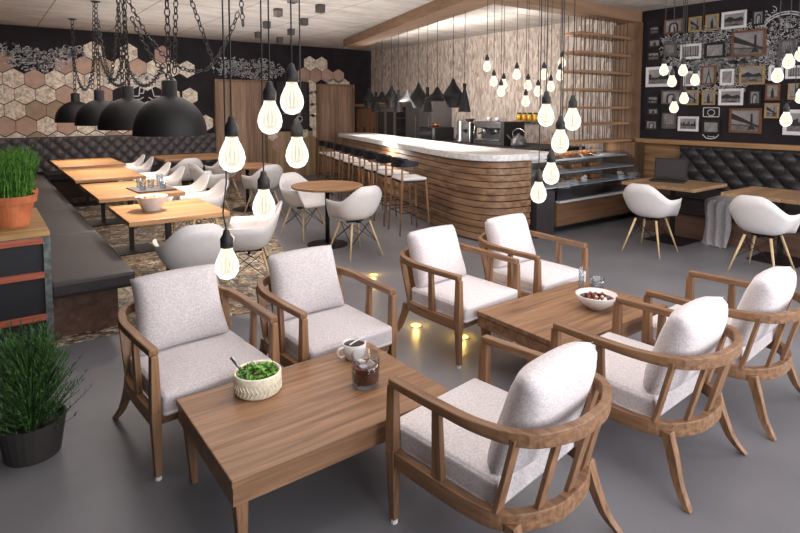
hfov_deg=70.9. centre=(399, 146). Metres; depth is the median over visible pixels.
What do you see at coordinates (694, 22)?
print
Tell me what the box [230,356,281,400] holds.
salad bowl
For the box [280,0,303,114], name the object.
bulb
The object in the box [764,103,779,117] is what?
picture frame
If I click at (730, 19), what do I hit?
print
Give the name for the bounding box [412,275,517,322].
seat cushion
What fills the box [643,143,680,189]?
trim
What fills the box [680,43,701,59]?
picture frame
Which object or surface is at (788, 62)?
bulb
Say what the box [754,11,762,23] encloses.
print
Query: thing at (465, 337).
floor light
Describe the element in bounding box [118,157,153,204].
armchair
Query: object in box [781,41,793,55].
print
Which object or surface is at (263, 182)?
socket
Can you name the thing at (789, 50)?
socket
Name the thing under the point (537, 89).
bulb
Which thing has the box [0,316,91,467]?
potted plant
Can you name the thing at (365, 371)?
drink
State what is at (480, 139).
drip tray
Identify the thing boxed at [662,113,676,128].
picture frame
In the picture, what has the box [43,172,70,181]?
seat cushion
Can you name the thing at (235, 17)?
chain
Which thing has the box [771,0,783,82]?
bulb
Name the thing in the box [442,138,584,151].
countertop
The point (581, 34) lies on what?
shelf rack
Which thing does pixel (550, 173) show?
bulb
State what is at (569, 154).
cake tray
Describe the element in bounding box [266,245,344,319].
cushion
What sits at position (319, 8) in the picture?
light
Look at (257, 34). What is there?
light
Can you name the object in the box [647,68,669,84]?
print
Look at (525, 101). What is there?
bulb
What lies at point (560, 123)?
socket
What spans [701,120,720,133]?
picture frame
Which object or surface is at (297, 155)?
hanging bulb
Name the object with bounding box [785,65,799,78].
picture frame
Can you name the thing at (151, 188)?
serving tray
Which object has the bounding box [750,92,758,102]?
print
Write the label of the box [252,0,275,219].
bulb
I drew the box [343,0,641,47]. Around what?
ceiling bulkhead
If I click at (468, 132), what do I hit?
coffee grinder
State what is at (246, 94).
door
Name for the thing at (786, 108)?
socket
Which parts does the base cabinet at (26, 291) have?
rail, corner post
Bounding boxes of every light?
[255,32,259,37]
[262,21,270,28]
[273,8,282,16]
[276,37,282,42]
[287,0,297,3]
[287,28,294,35]
[300,18,307,25]
[315,4,324,13]
[410,323,421,327]
[463,334,468,339]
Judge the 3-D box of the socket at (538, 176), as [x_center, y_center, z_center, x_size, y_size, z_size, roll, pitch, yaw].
[0.895,0.182,3.622,0.054,0.082,0.053,-3,5,-37]
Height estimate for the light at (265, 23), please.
0.123 m
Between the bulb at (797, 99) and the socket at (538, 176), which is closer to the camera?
the socket at (538, 176)
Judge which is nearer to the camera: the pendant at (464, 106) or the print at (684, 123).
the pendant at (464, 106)
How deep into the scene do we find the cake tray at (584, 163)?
8.46 m
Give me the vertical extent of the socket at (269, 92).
0.082 m
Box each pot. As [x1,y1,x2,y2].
[0,192,37,228]
[0,402,66,467]
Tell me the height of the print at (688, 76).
0.176 m
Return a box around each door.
[213,79,267,181]
[316,84,354,174]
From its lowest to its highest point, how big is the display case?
1.200 m
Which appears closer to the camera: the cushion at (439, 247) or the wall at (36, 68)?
the cushion at (439, 247)
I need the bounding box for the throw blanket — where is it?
[702,195,734,248]
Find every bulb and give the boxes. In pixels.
[215,0,238,279]
[219,0,244,171]
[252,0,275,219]
[258,0,281,133]
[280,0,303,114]
[286,0,308,167]
[483,0,490,71]
[490,0,497,85]
[497,27,504,96]
[502,5,506,88]
[513,0,520,79]
[522,0,529,106]
[524,0,531,89]
[530,0,546,202]
[534,0,541,95]
[538,0,553,126]
[541,0,547,79]
[543,0,564,184]
[547,0,554,90]
[551,0,568,152]
[556,0,562,80]
[558,51,565,66]
[564,0,580,130]
[659,0,668,75]
[667,0,676,86]
[669,4,683,112]
[678,0,687,75]
[679,0,688,103]
[690,0,704,84]
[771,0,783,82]
[780,0,799,125]
[782,0,794,68]
[795,41,799,61]
[795,83,799,102]
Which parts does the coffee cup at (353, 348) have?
handle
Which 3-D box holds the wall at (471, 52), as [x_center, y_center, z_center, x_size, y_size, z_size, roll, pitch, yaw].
[3.078,-0.618,10.121,0.105,3.220,12.780,-3,5,-37]
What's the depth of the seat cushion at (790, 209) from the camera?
6.48 m
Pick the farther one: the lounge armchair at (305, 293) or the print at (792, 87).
the print at (792, 87)
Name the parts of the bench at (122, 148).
tufted backrest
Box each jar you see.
[516,113,521,119]
[521,113,526,119]
[527,113,532,119]
[533,113,537,120]
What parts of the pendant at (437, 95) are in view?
lamp shade, cord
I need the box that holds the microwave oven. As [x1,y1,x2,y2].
[419,126,453,140]
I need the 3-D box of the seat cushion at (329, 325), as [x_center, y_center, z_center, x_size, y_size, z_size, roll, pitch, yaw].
[-0.423,1.104,3.366,0.548,0.132,0.537,-3,5,-39]
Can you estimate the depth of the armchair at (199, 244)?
4.23 m
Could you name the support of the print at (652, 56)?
attached to the picture frame at (651, 56)
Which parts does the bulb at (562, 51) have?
glass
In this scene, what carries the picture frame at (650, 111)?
attached to the wall at (471, 52)
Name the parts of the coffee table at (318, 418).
leg, leg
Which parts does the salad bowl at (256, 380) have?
fork handle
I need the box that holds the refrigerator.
[406,101,451,138]
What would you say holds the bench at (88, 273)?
on the floor
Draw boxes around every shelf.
[355,103,405,106]
[513,120,537,121]
[527,153,626,162]
[527,162,632,175]
[529,173,634,189]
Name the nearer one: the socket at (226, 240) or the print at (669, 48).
the socket at (226, 240)
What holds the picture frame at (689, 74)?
attached to the wall at (471, 52)
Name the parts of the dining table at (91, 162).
plate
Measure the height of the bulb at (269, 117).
1.631 m
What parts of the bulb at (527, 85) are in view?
glass, cord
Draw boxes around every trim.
[611,22,642,140]
[636,138,799,150]
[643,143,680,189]
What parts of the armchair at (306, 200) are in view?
leg, leg, leg, leg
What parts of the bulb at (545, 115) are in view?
glass, cord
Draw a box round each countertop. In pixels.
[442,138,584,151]
[442,138,584,189]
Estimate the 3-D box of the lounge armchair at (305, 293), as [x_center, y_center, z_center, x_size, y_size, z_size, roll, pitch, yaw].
[-0.493,1.063,3.450,0.669,0.797,0.759,-3,5,-39]
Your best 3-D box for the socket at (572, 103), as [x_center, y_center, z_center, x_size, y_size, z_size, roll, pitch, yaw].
[1.073,-0.283,3.489,0.054,0.082,0.053,-3,5,-37]
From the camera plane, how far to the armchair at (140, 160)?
10.54 m
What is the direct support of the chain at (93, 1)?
hanging from the ceiling
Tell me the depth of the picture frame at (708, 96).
8.14 m
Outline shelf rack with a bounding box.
[563,15,631,140]
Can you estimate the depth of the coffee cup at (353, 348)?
2.92 m
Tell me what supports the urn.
on the countertop at (529, 146)
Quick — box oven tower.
[396,107,405,136]
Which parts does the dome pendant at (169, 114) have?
chain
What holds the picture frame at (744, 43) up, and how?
attached to the wall at (471, 52)
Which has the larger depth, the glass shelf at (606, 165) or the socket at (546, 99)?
the glass shelf at (606, 165)
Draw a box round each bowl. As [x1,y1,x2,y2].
[135,194,167,211]
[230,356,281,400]
[575,287,617,310]
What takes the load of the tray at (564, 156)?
on the cake tray at (569, 154)
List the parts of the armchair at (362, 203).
leg, leg, leg, leg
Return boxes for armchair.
[112,264,279,480]
[116,154,144,202]
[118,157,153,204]
[133,162,170,203]
[146,166,184,227]
[152,223,234,324]
[162,173,208,237]
[168,158,203,185]
[179,179,228,225]
[188,163,230,212]
[205,161,241,200]
[224,201,281,286]
[242,164,283,215]
[255,245,397,366]
[279,172,324,242]
[326,185,382,261]
[385,334,623,532]
[397,225,520,368]
[478,213,587,296]
[550,296,747,513]
[621,183,681,258]
[641,266,799,440]
[726,195,799,274]
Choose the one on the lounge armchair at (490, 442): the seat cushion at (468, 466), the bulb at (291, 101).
the seat cushion at (468, 466)
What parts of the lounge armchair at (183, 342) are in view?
leg, arm post, seat frame, leg, arm rail, arm post, leg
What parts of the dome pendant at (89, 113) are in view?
chain, chain, chain, chain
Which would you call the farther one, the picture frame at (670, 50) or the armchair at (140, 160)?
the armchair at (140, 160)
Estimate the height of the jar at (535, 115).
0.145 m
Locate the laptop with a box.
[649,157,688,183]
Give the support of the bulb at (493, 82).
hanging from the ceiling bulkhead
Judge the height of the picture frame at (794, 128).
0.330 m
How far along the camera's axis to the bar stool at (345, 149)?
9.95 m
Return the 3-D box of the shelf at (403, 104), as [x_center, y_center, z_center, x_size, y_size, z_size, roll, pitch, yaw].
[-0.310,-1.046,14.098,0.540,0.079,2.280,-3,5,-37]
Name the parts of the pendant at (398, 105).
lamp shade, cord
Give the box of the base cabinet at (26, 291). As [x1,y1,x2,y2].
[0,208,55,373]
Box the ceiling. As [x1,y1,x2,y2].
[0,0,718,50]
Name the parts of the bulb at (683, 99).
glass, cord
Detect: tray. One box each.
[126,184,176,193]
[474,138,500,140]
[541,164,565,170]
[543,177,566,184]
[559,151,581,157]
[559,155,581,157]
[563,162,584,168]
[563,167,584,168]
[564,174,585,181]
[564,179,585,181]
[578,150,599,155]
[578,154,599,155]
[581,161,602,166]
[582,165,602,166]
[582,172,603,179]
[583,177,603,179]
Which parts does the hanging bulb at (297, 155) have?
glass, cord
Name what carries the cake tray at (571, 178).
on the display case
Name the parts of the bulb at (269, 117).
cord, glass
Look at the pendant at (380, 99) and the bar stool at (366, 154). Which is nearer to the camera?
the bar stool at (366, 154)
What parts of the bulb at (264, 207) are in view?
cord, glass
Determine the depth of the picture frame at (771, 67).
7.48 m
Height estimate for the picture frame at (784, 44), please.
0.230 m
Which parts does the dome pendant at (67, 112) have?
chain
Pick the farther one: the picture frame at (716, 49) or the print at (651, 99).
the print at (651, 99)
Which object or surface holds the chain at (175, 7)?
hanging from the ceiling
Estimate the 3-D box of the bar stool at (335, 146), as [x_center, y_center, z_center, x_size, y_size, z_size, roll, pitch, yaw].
[-1.030,0.442,10.679,0.458,1.031,0.474,-2,4,-21]
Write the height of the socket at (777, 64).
0.070 m
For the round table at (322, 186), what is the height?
0.748 m
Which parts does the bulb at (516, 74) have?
glass, cord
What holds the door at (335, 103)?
in the wall at (36, 68)
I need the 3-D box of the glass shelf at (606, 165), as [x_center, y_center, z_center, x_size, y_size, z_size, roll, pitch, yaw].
[2.542,0.319,8.261,2.300,0.012,0.540,-3,5,-37]
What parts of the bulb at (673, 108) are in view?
glass, cord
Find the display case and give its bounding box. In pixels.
[526,138,644,238]
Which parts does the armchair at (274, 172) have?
leg, leg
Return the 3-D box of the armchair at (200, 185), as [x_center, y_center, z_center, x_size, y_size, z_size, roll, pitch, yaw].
[-2.762,0.780,7.267,0.572,0.836,0.610,-3,5,-35]
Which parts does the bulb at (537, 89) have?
glass, cord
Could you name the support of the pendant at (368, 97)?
hanging from the ceiling
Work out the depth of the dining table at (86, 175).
8.13 m
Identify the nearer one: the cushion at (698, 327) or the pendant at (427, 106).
the cushion at (698, 327)
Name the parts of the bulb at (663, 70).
glass, cord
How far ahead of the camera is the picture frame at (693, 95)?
8.31 m
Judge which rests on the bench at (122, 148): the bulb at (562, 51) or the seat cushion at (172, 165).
the seat cushion at (172, 165)
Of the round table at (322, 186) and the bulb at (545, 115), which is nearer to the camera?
the bulb at (545, 115)
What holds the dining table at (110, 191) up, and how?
on the floor
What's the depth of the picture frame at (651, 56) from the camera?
8.77 m
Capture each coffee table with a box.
[176,342,448,532]
[476,280,667,358]
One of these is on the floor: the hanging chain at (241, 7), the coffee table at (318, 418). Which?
the coffee table at (318, 418)
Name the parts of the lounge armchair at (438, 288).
leg, arm post, seat frame, leg, arm rail, arm post, leg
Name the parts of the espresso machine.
panel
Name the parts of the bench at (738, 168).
tufted backrest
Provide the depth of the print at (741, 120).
7.76 m
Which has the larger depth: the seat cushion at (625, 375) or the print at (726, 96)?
the print at (726, 96)
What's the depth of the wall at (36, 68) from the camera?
11.58 m
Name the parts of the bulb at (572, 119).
glass, cord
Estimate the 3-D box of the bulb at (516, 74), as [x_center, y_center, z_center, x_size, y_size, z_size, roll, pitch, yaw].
[1.444,-1.420,6.917,0.097,1.172,0.097,-3,5,-37]
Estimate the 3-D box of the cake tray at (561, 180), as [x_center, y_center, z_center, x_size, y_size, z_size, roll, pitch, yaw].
[2.188,0.471,7.994,0.300,0.078,0.240,-3,5,-37]
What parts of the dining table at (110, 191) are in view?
plate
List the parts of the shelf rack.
rod, rod, rod, rod, rod, rod, rod, rod, shelf, rod, shelf, shelf, shelf, shelf, rod, rod, rod, shelf, rod, rod, rod, rod, rod, rod, rod, rod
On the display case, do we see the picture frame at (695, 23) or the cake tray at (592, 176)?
the cake tray at (592, 176)
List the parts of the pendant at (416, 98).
lamp shade, cord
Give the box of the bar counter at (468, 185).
[338,133,548,240]
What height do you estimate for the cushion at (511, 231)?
0.400 m
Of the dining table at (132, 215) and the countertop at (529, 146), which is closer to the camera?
the dining table at (132, 215)
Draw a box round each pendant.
[54,18,85,122]
[70,0,126,125]
[97,0,201,130]
[132,0,206,136]
[362,88,374,107]
[370,91,384,102]
[372,92,379,111]
[384,36,396,107]
[394,33,402,111]
[394,89,410,101]
[410,28,425,107]
[422,20,443,100]
[422,34,432,111]
[443,14,461,107]
[458,65,470,111]
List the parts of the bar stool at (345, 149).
leg, leg, backrest, seat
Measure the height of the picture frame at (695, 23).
0.220 m
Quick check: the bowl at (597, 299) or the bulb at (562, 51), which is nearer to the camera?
the bowl at (597, 299)
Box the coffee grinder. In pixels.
[462,119,476,142]
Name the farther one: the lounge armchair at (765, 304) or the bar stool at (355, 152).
the bar stool at (355, 152)
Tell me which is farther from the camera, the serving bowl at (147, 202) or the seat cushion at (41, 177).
the seat cushion at (41, 177)
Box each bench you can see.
[0,133,215,197]
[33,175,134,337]
[642,145,799,257]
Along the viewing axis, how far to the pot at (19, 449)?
2.68 m
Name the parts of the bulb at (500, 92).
glass, cord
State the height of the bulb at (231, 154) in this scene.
1.773 m
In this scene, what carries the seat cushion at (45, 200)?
on the bench at (88, 273)
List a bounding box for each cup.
[336,335,367,360]
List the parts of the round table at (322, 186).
plate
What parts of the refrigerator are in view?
door, door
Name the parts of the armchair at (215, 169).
leg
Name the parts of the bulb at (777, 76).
glass, cord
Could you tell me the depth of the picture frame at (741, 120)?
7.76 m
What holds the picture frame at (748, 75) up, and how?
attached to the wall at (471, 52)
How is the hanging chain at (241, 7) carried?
hanging from the ceiling
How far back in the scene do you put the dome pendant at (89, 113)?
7.93 m
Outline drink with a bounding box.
[352,359,378,385]
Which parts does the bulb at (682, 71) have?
glass, cord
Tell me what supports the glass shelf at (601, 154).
attached to the display case
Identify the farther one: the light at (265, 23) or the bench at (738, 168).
the light at (265, 23)
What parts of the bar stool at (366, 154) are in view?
leg, leg, backrest, seat, leg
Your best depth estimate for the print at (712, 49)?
8.05 m
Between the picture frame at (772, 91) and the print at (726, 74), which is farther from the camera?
the print at (726, 74)
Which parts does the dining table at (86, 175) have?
plate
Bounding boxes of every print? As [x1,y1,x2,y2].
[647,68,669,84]
[647,121,655,127]
[649,53,657,59]
[649,97,656,102]
[649,109,656,113]
[650,40,658,45]
[651,27,657,32]
[663,92,678,102]
[663,114,674,126]
[665,20,680,32]
[665,44,674,54]
[679,118,696,129]
[682,45,698,57]
[685,73,697,84]
[688,91,696,103]
[690,18,699,30]
[703,67,713,82]
[703,122,717,132]
[704,91,712,102]
[706,43,722,56]
[707,15,716,28]
[720,90,740,103]
[722,70,731,83]
[723,12,743,27]
[731,110,758,130]
[733,31,763,54]
[741,68,762,82]
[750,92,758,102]
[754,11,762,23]
[766,105,776,116]
[767,85,777,98]
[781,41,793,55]
[787,67,799,76]
[790,85,797,97]
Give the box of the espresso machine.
[474,121,523,145]
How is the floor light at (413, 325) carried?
on the floor
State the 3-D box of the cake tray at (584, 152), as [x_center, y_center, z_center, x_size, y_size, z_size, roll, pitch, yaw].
[2.855,0.090,8.579,0.300,0.078,0.240,-3,5,-37]
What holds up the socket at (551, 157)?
attached to the bulb at (550, 173)
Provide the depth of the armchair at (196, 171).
8.81 m
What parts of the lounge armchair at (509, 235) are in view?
seat frame, arm post, arm rail, leg, arm post, leg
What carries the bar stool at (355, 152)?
on the floor
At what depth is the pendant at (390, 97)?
10.59 m
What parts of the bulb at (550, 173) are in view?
glass, cord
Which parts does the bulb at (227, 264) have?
cord, glass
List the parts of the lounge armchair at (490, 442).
leg, arm post, leg, seat frame, arm rail, leg, leg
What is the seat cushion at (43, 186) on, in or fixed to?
on the bench at (88, 273)
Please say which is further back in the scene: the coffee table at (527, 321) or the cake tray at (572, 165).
the cake tray at (572, 165)
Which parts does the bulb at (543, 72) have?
glass, cord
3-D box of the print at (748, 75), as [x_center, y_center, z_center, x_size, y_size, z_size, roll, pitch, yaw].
[4.807,-0.978,7.674,0.012,0.194,0.264,-3,5,-37]
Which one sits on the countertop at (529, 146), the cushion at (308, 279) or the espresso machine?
the espresso machine
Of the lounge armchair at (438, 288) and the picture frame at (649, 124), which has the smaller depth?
the lounge armchair at (438, 288)
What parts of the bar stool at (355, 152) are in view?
leg, leg, backrest, seat, leg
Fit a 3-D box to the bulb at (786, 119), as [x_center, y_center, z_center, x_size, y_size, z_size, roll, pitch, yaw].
[3.160,-1.003,4.544,0.097,1.673,0.087,-3,5,-37]
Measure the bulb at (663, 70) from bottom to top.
1.191 m
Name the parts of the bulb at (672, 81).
glass, cord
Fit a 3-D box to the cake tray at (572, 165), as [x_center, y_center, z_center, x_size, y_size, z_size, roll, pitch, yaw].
[2.536,0.272,8.266,0.300,0.078,0.240,-3,5,-37]
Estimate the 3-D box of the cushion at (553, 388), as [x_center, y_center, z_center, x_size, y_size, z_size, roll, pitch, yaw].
[0.544,0.959,2.102,0.521,0.400,0.235,-4,6,-44]
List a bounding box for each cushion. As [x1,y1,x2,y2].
[33,192,73,210]
[34,175,47,180]
[34,180,58,192]
[39,208,96,236]
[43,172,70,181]
[50,232,134,299]
[130,264,228,355]
[130,330,271,415]
[150,166,161,171]
[170,163,215,170]
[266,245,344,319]
[268,304,391,359]
[400,378,573,505]
[407,225,465,287]
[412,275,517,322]
[485,213,535,268]
[487,342,596,475]
[493,259,585,293]
[589,332,698,417]
[643,296,727,394]
[652,304,772,364]
[657,189,723,217]
[729,266,796,346]
[731,202,799,231]
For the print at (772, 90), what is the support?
attached to the picture frame at (772, 91)
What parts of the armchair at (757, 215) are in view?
leg, leg, leg, leg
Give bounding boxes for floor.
[0,173,799,532]
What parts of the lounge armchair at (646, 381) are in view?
leg, arm post, leg, arm rail, seat frame, arm post, leg, leg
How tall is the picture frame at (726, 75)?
0.230 m
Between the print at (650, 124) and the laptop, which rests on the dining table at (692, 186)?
the laptop
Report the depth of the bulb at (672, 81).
5.74 m
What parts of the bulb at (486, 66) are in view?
glass, cord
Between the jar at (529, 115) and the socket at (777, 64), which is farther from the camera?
the jar at (529, 115)
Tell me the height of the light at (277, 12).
0.123 m
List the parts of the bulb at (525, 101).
glass, cord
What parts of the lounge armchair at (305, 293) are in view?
leg, arm post, leg, seat frame, arm rail, arm post, leg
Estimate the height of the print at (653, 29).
0.086 m
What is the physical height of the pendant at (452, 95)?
1.520 m
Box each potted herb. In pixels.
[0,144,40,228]
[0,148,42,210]
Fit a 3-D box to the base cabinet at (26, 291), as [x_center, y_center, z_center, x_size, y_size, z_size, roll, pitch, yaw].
[-2.908,0.982,3.879,0.780,0.900,1.089,-3,5,-37]
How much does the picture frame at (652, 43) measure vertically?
0.130 m
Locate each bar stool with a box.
[317,140,341,180]
[324,141,350,194]
[332,143,358,199]
[340,145,369,200]
[351,148,382,209]
[363,150,396,218]
[373,154,412,226]
[388,157,429,235]
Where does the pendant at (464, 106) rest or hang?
hanging from the ceiling
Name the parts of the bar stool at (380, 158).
leg, leg, backrest, seat, foot rail, leg, leg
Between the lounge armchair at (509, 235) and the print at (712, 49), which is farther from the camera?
the print at (712, 49)
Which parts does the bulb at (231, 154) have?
cord, glass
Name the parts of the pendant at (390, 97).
lamp shade, cord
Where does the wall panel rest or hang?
attached to the wall at (36, 68)
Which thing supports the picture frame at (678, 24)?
attached to the wall at (471, 52)
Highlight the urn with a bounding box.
[456,119,465,141]
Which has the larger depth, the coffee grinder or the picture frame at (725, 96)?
the coffee grinder
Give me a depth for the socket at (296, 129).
2.48 m
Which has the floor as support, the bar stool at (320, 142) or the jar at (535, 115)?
the bar stool at (320, 142)
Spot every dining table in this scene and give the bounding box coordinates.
[50,158,125,206]
[61,166,145,226]
[80,179,184,255]
[108,198,229,270]
[150,153,218,183]
[622,177,726,245]
[721,186,799,267]
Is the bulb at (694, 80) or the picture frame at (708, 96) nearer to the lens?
the bulb at (694, 80)
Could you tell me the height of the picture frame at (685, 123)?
0.220 m
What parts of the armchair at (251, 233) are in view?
leg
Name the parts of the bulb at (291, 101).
cord, glass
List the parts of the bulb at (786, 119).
glass, cord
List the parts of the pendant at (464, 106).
lamp shade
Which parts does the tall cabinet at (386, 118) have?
pane, door, pane, door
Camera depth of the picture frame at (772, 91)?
7.48 m
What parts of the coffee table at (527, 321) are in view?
leg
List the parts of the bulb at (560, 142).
glass, cord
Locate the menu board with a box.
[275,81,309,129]
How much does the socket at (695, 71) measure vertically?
0.070 m
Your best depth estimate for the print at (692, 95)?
8.32 m
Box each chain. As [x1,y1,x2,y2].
[91,1,95,88]
[108,1,119,83]
[116,0,124,84]
[120,0,130,85]
[172,0,178,74]
[190,0,213,60]
[204,11,239,71]
[239,0,244,26]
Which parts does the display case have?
panel, panel, sill, panel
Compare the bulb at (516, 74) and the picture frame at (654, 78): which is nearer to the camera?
the bulb at (516, 74)
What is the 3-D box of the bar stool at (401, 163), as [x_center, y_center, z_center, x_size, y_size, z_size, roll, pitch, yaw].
[0.119,0.650,7.699,0.458,1.031,0.474,-2,4,-21]
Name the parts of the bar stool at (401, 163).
leg, leg, backrest, seat frame, foot rail, seat, leg, leg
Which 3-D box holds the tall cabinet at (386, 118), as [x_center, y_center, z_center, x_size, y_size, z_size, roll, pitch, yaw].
[-0.162,-0.137,13.998,0.498,1.720,0.800,-3,5,-37]
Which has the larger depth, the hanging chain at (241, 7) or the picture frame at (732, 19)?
the picture frame at (732, 19)
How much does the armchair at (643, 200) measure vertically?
0.836 m
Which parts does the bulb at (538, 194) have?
glass, cord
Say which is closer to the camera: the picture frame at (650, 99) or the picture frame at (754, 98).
the picture frame at (754, 98)
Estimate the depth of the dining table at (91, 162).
9.77 m
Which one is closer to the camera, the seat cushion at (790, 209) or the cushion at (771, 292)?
the cushion at (771, 292)
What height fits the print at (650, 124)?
0.106 m
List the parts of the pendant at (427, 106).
lamp shade, cord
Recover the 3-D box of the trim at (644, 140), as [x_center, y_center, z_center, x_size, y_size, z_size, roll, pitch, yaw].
[5.308,0.030,6.987,0.120,0.065,5.030,-3,5,-37]
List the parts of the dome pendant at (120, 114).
chain, chain, chain, chain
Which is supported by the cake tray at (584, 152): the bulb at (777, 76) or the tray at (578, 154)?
the tray at (578, 154)
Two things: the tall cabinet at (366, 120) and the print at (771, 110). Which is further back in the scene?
the tall cabinet at (366, 120)
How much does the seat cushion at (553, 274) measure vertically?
0.132 m
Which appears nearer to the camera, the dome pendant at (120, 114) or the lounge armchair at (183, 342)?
the lounge armchair at (183, 342)
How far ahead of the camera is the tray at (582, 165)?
8.45 m
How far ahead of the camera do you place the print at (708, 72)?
8.13 m
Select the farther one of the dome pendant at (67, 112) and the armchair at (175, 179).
the dome pendant at (67, 112)
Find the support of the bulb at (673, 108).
hanging from the ceiling
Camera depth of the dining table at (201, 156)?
10.97 m
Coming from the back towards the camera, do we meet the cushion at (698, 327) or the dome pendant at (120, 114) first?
the dome pendant at (120, 114)
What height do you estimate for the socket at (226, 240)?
0.082 m
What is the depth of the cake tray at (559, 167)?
7.96 m
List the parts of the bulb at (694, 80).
glass, cord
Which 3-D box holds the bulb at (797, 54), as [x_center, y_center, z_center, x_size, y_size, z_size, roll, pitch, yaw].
[3.253,-1.266,4.522,0.087,1.146,0.087,-3,5,-37]
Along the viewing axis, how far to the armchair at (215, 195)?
6.87 m
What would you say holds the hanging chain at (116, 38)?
hanging from the ceiling
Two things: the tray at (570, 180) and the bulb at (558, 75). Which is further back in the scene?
the tray at (570, 180)
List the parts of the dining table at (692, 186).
plate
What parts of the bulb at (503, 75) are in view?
glass, cord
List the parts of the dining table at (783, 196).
plate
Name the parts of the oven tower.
oven door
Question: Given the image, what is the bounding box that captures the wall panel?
[268,131,315,175]
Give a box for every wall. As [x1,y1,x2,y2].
[0,24,370,174]
[371,0,799,185]
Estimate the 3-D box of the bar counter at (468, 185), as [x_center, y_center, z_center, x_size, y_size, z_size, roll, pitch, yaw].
[0.122,0.441,10.044,1.229,1.120,6.596,-2,4,-25]
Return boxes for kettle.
[507,128,525,146]
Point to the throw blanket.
(717, 230)
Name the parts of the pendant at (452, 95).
lamp shade, cord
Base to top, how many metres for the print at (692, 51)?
0.176 m
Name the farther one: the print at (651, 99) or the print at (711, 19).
the print at (651, 99)
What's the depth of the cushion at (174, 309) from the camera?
3.05 m
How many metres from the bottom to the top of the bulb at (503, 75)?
1.104 m
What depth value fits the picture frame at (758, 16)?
7.58 m
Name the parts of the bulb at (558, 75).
glass, cord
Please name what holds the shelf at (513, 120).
attached to the wall at (471, 52)
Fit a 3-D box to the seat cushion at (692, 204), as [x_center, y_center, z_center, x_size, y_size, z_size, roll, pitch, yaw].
[4.066,0.741,7.684,1.080,0.230,1.042,-3,5,-37]
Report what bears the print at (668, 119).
attached to the picture frame at (669, 120)
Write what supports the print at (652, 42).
attached to the picture frame at (652, 43)
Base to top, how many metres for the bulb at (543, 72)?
1.184 m
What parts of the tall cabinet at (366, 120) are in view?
door, door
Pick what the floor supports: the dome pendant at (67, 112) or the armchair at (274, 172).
the armchair at (274, 172)
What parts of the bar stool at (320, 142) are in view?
leg, leg, backrest, seat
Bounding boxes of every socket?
[220,229,232,248]
[224,116,238,136]
[257,171,269,189]
[263,81,275,100]
[285,63,297,81]
[291,118,302,136]
[534,169,542,181]
[542,91,550,103]
[547,149,555,162]
[556,115,564,129]
[568,95,576,107]
[693,67,697,73]
[774,59,780,67]
[783,103,789,111]
[786,45,792,53]
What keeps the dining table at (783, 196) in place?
on the floor
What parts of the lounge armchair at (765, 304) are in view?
leg, leg, seat frame, arm rail, arm post, leg, leg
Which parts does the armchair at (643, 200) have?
leg, leg, leg, leg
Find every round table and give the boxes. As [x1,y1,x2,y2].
[219,162,271,211]
[291,180,362,248]
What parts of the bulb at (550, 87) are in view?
glass, cord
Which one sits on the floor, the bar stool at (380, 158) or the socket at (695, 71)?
the bar stool at (380, 158)
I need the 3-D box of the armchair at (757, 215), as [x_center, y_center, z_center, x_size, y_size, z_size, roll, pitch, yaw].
[3.702,0.887,5.742,0.572,0.836,0.610,-3,5,-35]
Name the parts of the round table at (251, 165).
plate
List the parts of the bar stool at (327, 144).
leg, leg, backrest, seat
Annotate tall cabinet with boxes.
[356,107,376,132]
[377,107,395,135]
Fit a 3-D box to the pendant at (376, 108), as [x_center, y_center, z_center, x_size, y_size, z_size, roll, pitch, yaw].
[-0.492,-1.525,11.491,0.180,1.600,0.180,-3,5,-37]
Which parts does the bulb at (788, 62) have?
glass, cord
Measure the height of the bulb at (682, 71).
1.196 m
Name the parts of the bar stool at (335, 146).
leg, leg, backrest, seat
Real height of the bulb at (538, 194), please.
2.135 m
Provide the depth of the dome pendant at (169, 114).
5.05 m
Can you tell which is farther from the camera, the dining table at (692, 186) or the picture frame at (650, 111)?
the picture frame at (650, 111)
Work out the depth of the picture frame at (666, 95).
8.60 m
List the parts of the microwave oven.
door, trim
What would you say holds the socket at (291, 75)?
attached to the bulb at (291, 101)
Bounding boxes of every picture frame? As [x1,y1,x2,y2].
[645,66,671,86]
[645,120,657,129]
[647,51,659,60]
[647,96,658,103]
[647,108,658,114]
[648,38,660,47]
[649,25,659,34]
[661,90,681,103]
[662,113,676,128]
[663,42,676,56]
[664,18,683,33]
[677,116,698,131]
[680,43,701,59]
[683,71,700,85]
[686,90,698,104]
[688,16,701,32]
[701,65,716,84]
[701,90,715,104]
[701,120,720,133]
[704,42,725,58]
[705,13,718,30]
[718,88,743,104]
[719,69,733,85]
[721,9,746,29]
[728,108,762,133]
[731,28,766,57]
[738,65,765,84]
[748,90,761,104]
[752,9,764,25]
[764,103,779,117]
[765,83,780,99]
[768,65,783,80]
[779,39,795,57]
[782,110,799,134]
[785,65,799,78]
[787,83,798,99]
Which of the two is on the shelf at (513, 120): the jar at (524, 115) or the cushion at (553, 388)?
the jar at (524, 115)
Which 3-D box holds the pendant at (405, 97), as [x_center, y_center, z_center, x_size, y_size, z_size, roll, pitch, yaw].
[0.126,-1.504,9.891,0.480,1.420,0.480,-3,5,-37]
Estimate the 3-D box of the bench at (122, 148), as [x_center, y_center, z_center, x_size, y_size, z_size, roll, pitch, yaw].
[-6.048,0.367,10.952,5.110,1.140,0.647,-3,5,-37]
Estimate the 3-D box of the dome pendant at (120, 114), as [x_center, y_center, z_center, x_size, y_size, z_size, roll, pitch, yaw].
[-2.707,-1.058,6.068,0.852,1.775,1.989,-3,5,-37]
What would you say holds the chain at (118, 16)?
hanging from the ceiling
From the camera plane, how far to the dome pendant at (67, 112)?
9.55 m
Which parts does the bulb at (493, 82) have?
glass, cord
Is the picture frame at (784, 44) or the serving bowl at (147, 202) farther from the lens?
the picture frame at (784, 44)

